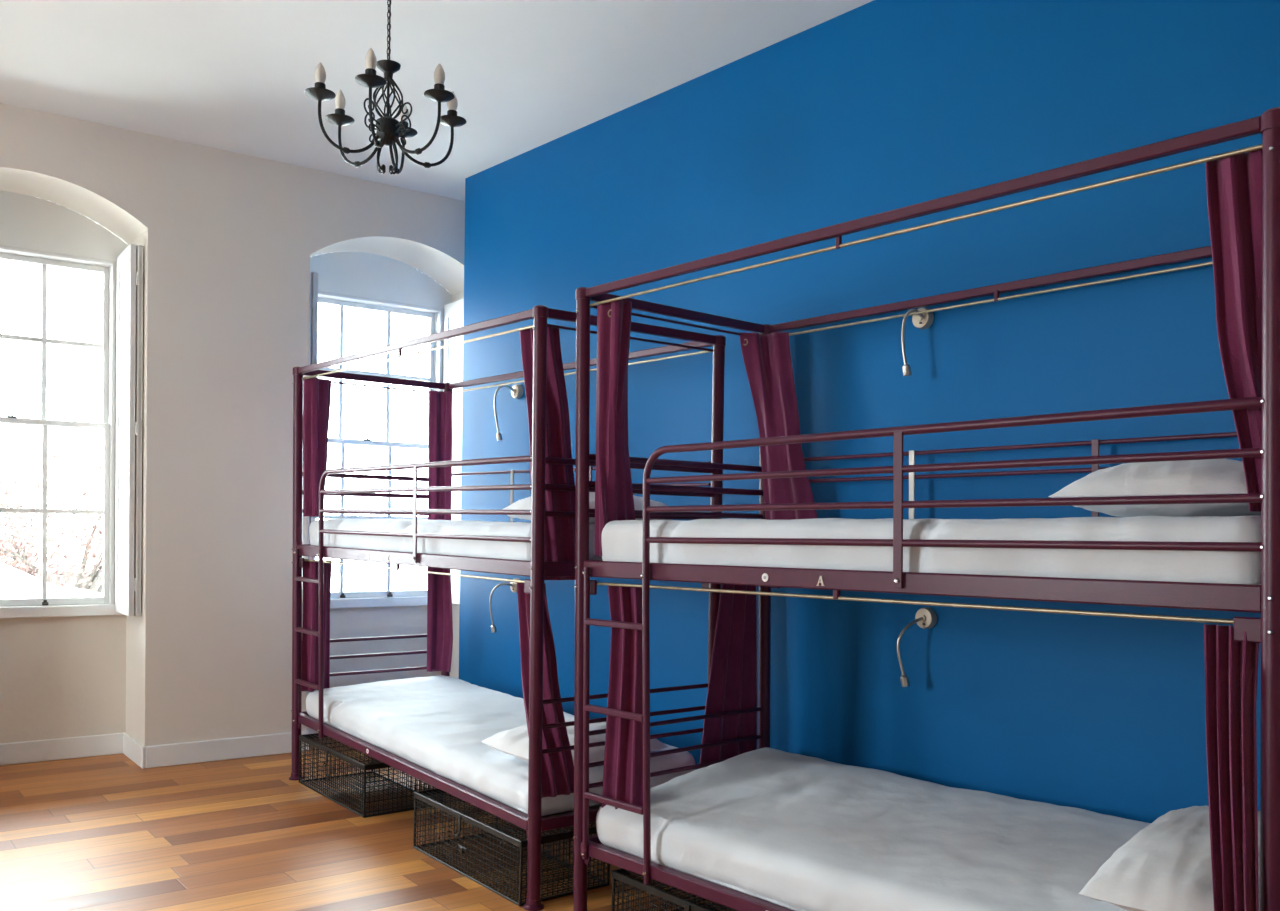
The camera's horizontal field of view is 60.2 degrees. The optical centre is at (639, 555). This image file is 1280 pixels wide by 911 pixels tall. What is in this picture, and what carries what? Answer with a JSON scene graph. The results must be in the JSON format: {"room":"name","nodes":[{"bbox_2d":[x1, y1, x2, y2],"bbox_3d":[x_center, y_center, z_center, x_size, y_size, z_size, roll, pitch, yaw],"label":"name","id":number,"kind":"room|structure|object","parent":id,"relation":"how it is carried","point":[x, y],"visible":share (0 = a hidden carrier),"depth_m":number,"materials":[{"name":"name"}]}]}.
{"room":"dormitory","nodes":[
{"label":"dormitory","id":0,"kind":"room"},
{"bbox_2d":[0,103,464,746],"bbox_3d":[-3.624,-0.486,4.564,8.100,2.965,0.570,0,2,-36],"label":"wall","id":1,"kind":"structure","parent":0,"point":[228,239],"depth_m":5.38,"materials":[{"name":"grey paint"}]},
{"bbox_2d":[0,190,128,261],"bbox_3d":[-2.951,-1.576,5.200,1.000,0.255,0.040,0,2,-36],"label":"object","id":2,"kind":"structure","parent":1,"relation":"attached to","point":[26,221],"depth_m":5.28,"materials":[{"name":"white paint"}]},
{"bbox_2d":[0,244,142,618],"bbox_3d":[-2.888,-0.583,5.116,0.994,1.763,0.511,0,2,-36],"label":"window","id":3,"kind":"structure","parent":1,"relation":"in","point":[121,346],"depth_m":5.33,"materials":[{"name":"white wood"}]},
{"bbox_2d":[115,244,135,615],"bbox_3d":[-2.482,-0.590,5.326,0.026,1.745,0.335,0,2,-35],"label":"shutter","id":4,"kind":"object","parent":3,"relation":"attached to","point":[125,299],"depth_m":5.27,"materials":[{"name":"white wood"}]},
{"bbox_2d":[134,245,142,615],"bbox_3d":[-2.455,-0.590,5.343,0.026,1.745,0.320,0,2,-36],"label":"shutter","id":5,"kind":"object","parent":3,"relation":"attached to","point":[138,250],"depth_m":5.21,"materials":[{"name":"white wood"}]},
{"bbox_2d":[0,726,318,768],"bbox_3d":[-3.641,0.947,4.498,7.790,0.104,0.426,0,2,-36],"label":"baseboard","id":6,"kind":"structure","parent":1,"relation":"attached to","point":[12,753],"depth_m":5.38,"materials":[{"name":"white wood"}]},
{"bbox_2d":[310,251,451,308],"bbox_3d":[-1.527,-1.577,6.251,1.000,0.255,0.040,0,2,-36],"label":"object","id":7,"kind":"structure","parent":1,"relation":"attached to","point":[351,273],"depth_m":6.25,"materials":[{"name":"white paint"}]},
{"bbox_2d":[307,272,463,608],"bbox_3d":[-1.464,-0.585,6.168,0.994,1.763,0.511,0,2,-36],"label":"window","id":8,"kind":"structure","parent":1,"relation":"in","point":[454,311],"depth_m":6.35,"materials":[{"name":"white wood"}]},
{"bbox_2d":[307,272,311,558],"bbox_3d":[-1.808,-0.591,5.821,0.026,1.745,0.320,0,2,-37],"label":"shutter","id":9,"kind":"object","parent":8,"relation":"attached to","point":[309,520],"depth_m":5.69,"materials":[{"name":"white wood"}]},
{"bbox_2d":[309,272,317,559],"bbox_3d":[-1.784,-0.591,5.841,0.026,1.745,0.335,0,2,-38],"label":"shutter","id":10,"kind":"object","parent":8,"relation":"attached to","point":[313,322],"depth_m":5.69,"materials":[{"name":"white wood"}]},
{"bbox_2d":[443,298,463,604],"bbox_3d":[-1.058,-0.592,6.378,0.026,1.745,0.335,0,2,-35],"label":"shutter","id":11,"kind":"object","parent":8,"relation":"attached to","point":[454,311],"depth_m":6.37,"materials":[{"name":"white wood"}]},
{"bbox_2d":[0,737,729,910],"bbox_3d":[-0.964,1.322,1.549,7.900,0.400,10.400,0,2,-40],"label":"floor","id":12,"kind":"structure","parent":0,"point":[106,832],"depth_m":4.07,"materials":[{"name":"brown wood"}]},
{"bbox_2d":[299,733,442,817],"bbox_3d":[-1.201,0.941,4.865,0.384,0.217,0.692,0,3,-39],"label":"storage box","id":13,"kind":"object","parent":12,"relation":"on","point":[310,739],"visible":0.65,"depth_m":4.73,"materials":[{"name":"black metal"}]},
{"bbox_2d":[289,305,725,910],"bbox_3d":[-0.651,0.136,4.535,0.846,1.929,2.052,0,2,-39],"label":"bunk bed","id":14,"kind":"object","parent":12,"relation":"on","point":[537,568],"visible":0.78,"depth_m":3.96,"materials":[{"name":"burgundy painted steel"}]},
{"bbox_2d":[301,560,331,691],"bbox_3d":[-1.479,0.323,5.062,0.133,0.600,0.064,0,2,-25],"label":"curtain","id":15,"kind":"object","parent":14,"relation":"hanging from","point":[310,643],"visible":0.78,"depth_m":5.05,"materials":[{"name":"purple fabric"}]},
{"bbox_2d":[303,377,330,516],"bbox_3d":[-1.474,-0.493,5.057,0.134,0.631,0.066,0,2,-39],"label":"curtain","id":16,"kind":"object","parent":14,"relation":"hanging from","point":[316,391],"visible":0.93,"depth_m":5.04,"materials":[{"name":"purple fabric"}]},
{"bbox_2d":[427,567,452,671],"bbox_3d":[-0.985,0.298,5.475,0.137,0.556,0.050,1,1,9],"label":"curtain","id":17,"kind":"object","parent":14,"relation":"hanging from","point":[439,596],"visible":0.9,"depth_m":5.47,"materials":[{"name":"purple fabric"}]},
{"bbox_2d":[428,391,451,519],"bbox_3d":[-0.985,-0.489,5.457,0.120,0.641,0.036,1,1,0],"label":"curtain","id":18,"kind":"object","parent":14,"relation":"hanging from","point":[440,403],"visible":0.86,"depth_m":5.45,"materials":[{"name":"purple fabric"}]},
{"bbox_2d":[309,519,601,560],"bbox_3d":[-0.657,-0.063,4.531,0.732,0.164,1.904,0,2,-39],"label":"mattress","id":19,"kind":"object","parent":14,"relation":"on","point":[457,547],"visible":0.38,"depth_m":4.10,"materials":[{"name":"white fabric"}]},
{"bbox_2d":[502,492,672,523],"bbox_3d":[-0.174,-0.169,3.995,0.580,0.124,0.440,0,2,-39],"label":"pillow","id":20,"kind":"object","parent":19,"relation":"on","point":[523,504],"visible":0.18,"depth_m":3.88,"materials":[{"name":"white fabric"}]},
{"bbox_2d":[306,675,695,815],"bbox_3d":[-0.664,0.724,4.549,0.742,0.216,1.922,0,2,-39],"label":"mattress","id":21,"kind":"object","parent":14,"relation":"on","point":[439,724],"visible":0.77,"depth_m":4.43,"materials":[{"name":"white fabric"}]},
{"bbox_2d":[481,718,667,763],"bbox_3d":[-0.232,0.664,3.982,0.569,0.116,0.487,0,2,-39],"label":"pillow","id":22,"kind":"object","parent":21,"relation":"on","point":[515,741],"visible":0.29,"depth_m":3.86,"materials":[{"name":"white fabric"}]},
{"bbox_2d":[517,583,573,797],"bbox_3d":[-0.308,0.439,3.623,0.207,0.701,0.097,1,1,0],"label":"curtain","id":23,"kind":"object","parent":14,"relation":"hanging from","point":[557,767],"visible":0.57,"depth_m":3.62,"materials":[{"name":"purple fabric"}]},
{"bbox_2d":[520,327,574,579],"bbox_3d":[-0.290,-0.332,3.602,0.225,0.822,0.099,1,1,-1],"label":"curtain","id":24,"kind":"object","parent":14,"relation":"hanging from","point":[559,531],"visible":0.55,"depth_m":3.59,"materials":[{"name":"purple fabric"}]},
{"bbox_2d":[413,788,609,905],"bbox_3d":[-0.479,1.004,3.941,0.384,0.212,0.739,0,3,-39],"label":"storage box","id":25,"kind":"object","parent":12,"relation":"on","point":[422,795],"visible":0.72,"depth_m":3.82,"materials":[{"name":"black metal"}]},
{"bbox_2d":[611,868,736,910],"bbox_3d":[0.276,1.069,3.215,0.379,0.187,0.712,0,3,-42],"label":"storage box","id":26,"kind":"object","parent":12,"relation":"on","point":[625,876],"visible":0.39,"depth_m":3.27,"materials":[{"name":"black metal"}]},
{"bbox_2d":[573,107,1279,910],"bbox_3d":[0.791,0.192,2.980,0.928,2.034,2.090,0,2,-42],"label":"bunk bed","id":27,"kind":"object","parent":12,"relation":"on","point":[1264,598],"visible":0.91,"depth_m":2.61,"materials":[{"name":"burgundy painted metal"}]},
{"bbox_2d":[595,299,635,555],"bbox_3d":[-0.047,-0.390,3.468,0.202,0.788,0.111,0,2,-42],"label":"curtain","id":28,"kind":"object","parent":27,"relation":"hanging from","point":[614,500],"visible":0.91,"depth_m":3.41,"materials":[{"name":"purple fabric"}]},
{"bbox_2d":[602,586,642,808],"bbox_3d":[-0.059,0.440,3.365,0.158,0.702,0.050,2,2,34],"label":"curtain","id":29,"kind":"object","parent":27,"relation":"hanging from","point":[623,753],"visible":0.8,"depth_m":3.36,"materials":[{"name":"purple fabric"}]},
{"bbox_2d":[699,584,756,768],"bbox_3d":[0.303,0.434,3.900,0.308,0.700,0.054,0,2,-42],"label":"curtain","id":30,"kind":"object","parent":27,"relation":"hanging from","point":[732,686],"visible":0.86,"depth_m":3.93,"materials":[{"name":"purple fabric"}]},
{"bbox_2d":[739,332,816,519],"bbox_3d":[0.497,-0.444,3.869,0.306,0.682,0.085,2,2,30],"label":"curtain","id":31,"kind":"object","parent":27,"relation":"hanging from","point":[767,358],"visible":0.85,"depth_m":3.88,"materials":[{"name":"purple fabric"}]},
{"bbox_2d":[596,748,1150,910],"bbox_3d":[0.786,0.796,2.981,0.827,0.266,1.912,0,2,-42],"label":"mattress","id":32,"kind":"object","parent":27,"relation":"on","point":[795,832],"visible":0.91,"depth_m":2.97,"materials":[{"name":"white fabric"}]},
{"bbox_2d":[1079,806,1259,910],"bbox_3d":[1.261,0.654,2.420,0.360,0.126,0.880,2,2,38],"label":"pillow","id":33,"kind":"object","parent":32,"relation":"on","point":[1166,865],"visible":0.59,"depth_m":2.20,"materials":[{"name":"white fabric"}]},
{"bbox_2d":[601,516,1260,584],"bbox_3d":[0.794,-0.016,2.977,0.812,0.183,1.906,0,2,-42],"label":"mattress","id":34,"kind":"object","parent":27,"relation":"on","point":[621,540],"visible":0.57,"depth_m":2.43,"materials":[{"name":"white fabric"}]},
{"bbox_2d":[1048,459,1260,516],"bbox_3d":[1.239,-0.146,2.482,0.583,0.137,0.451,0,2,-42],"label":"pillow","id":35,"kind":"object","parent":34,"relation":"on","point":[1207,476],"visible":0.62,"depth_m":2.30,"materials":[{"name":"white fabric"}]},
{"bbox_2d":[1204,624,1258,910],"bbox_3d":[1.076,0.574,2.006,0.089,0.888,0.148,0,2,-42],"label":"curtain","id":36,"kind":"object","parent":27,"relation":"hanging from","point":[1231,666],"visible":0.99,"depth_m":1.99,"materials":[{"name":"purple fabric"}]},
{"bbox_2d":[1205,149,1261,511],"bbox_3d":[1.140,-0.414,2.049,0.174,0.667,0.079,1,2,14],"label":"curtain","id":37,"kind":"object","parent":27,"relation":"hanging from","point":[1233,183],"visible":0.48,"depth_m":2.04,"materials":[{"name":"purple fabric"}]},
{"bbox_2d":[0,0,873,259],"bbox_3d":[-0.907,-1.891,1.466,7.900,0.100,10.400,0,2,-40],"label":"ceiling","id":38,"kind":"structure","parent":0,"point":[523,76],"depth_m":4.29,"materials":[{"name":"white paint"}]},
{"bbox_2d":[304,0,465,173],"bbox_3d":[-0.749,-1.515,3.295,0.480,0.741,0.467,0,2,-40],"label":"chandelier","id":39,"kind":"object","parent":38,"relation":"hanging from","point":[389,129],"visible":1,"depth_m":3.27,"materials":[{"name":"black metal"}]},
{"bbox_2d":[459,0,1279,822],"bbox_3d":[2.048,-0.245,3.014,1.000,3.165,8.040,0,2,-40],"label":"wall","id":40,"kind":"structure","parent":0,"point":[874,107],"depth_m":3.56,"materials":[{"name":"blue paint"}]},
{"bbox_2d":[489,579,519,632],"bbox_3d":[-0.650,0.244,5.350,0.158,0.266,0.068,1,1,-3],"label":"reading lamp","id":41,"kind":"object","parent":40,"relation":"attached to","point":[513,585],"visible":0.92,"depth_m":5.34,"materials":[{"name":"silver metal"}]},
{"bbox_2d":[494,384,522,440],"bbox_3d":[-0.635,-0.687,5.306,0.128,0.276,0.068,0,2,-40],"label":"reading lamp","id":42,"kind":"object","parent":40,"relation":"attached to","point":[516,390],"visible":1,"depth_m":5.30,"materials":[{"name":"silver metal"}]},
{"bbox_2d":[896,607,936,686],"bbox_3d":[0.880,0.293,3.526,0.124,0.251,0.068,0,2,-40],"label":"reading lamp","id":43,"kind":"object","parent":40,"relation":"attached to","point":[925,618],"visible":1,"depth_m":3.53,"materials":[{"name":"silver metal"}]},
{"bbox_2d":[901,307,933,375],"bbox_3d":[0.872,-0.683,3.532,0.122,0.231,0.068,0,2,-40],"label":"reading lamp","id":44,"kind":"object","parent":40,"relation":"attached to","point":[925,320],"visible":0.96,"depth_m":3.53,"materials":[{"name":"silver metal"}]},
{"label":"outside","id":45,"kind":"structure","parent":0,"visible":0},
{"bbox_3d":[-16.755,3.559,20.415,62.536,0.200,43.916,0,2,-40],"label":"ground","id":46,"kind":"structure","parent":45,"visible":0},
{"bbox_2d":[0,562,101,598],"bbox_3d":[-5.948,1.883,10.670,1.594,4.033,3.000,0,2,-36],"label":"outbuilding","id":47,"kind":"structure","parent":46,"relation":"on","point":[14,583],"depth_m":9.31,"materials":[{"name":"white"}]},
{"bbox_2d":[0,435,102,593],"bbox_3d":[-7.208,1.006,14.419,4.722,5.562,3.464,0,2,-40],"label":"tree","id":48,"kind":"object","parent":46,"relation":"on","point":[24,558],"visible":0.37,"depth_m":13.67,"materials":[{"name":"grey plant"}]},
{"bbox_2d":[39,570,101,592],"bbox_3d":[-8.324,1.975,15.324,1.922,3.527,0.300,0,2,-36],"label":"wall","id":49,"kind":"structure","parent":46,"relation":"on","point":[67,573],"depth_m":15.36,"materials":[{"name":"brown brick"}]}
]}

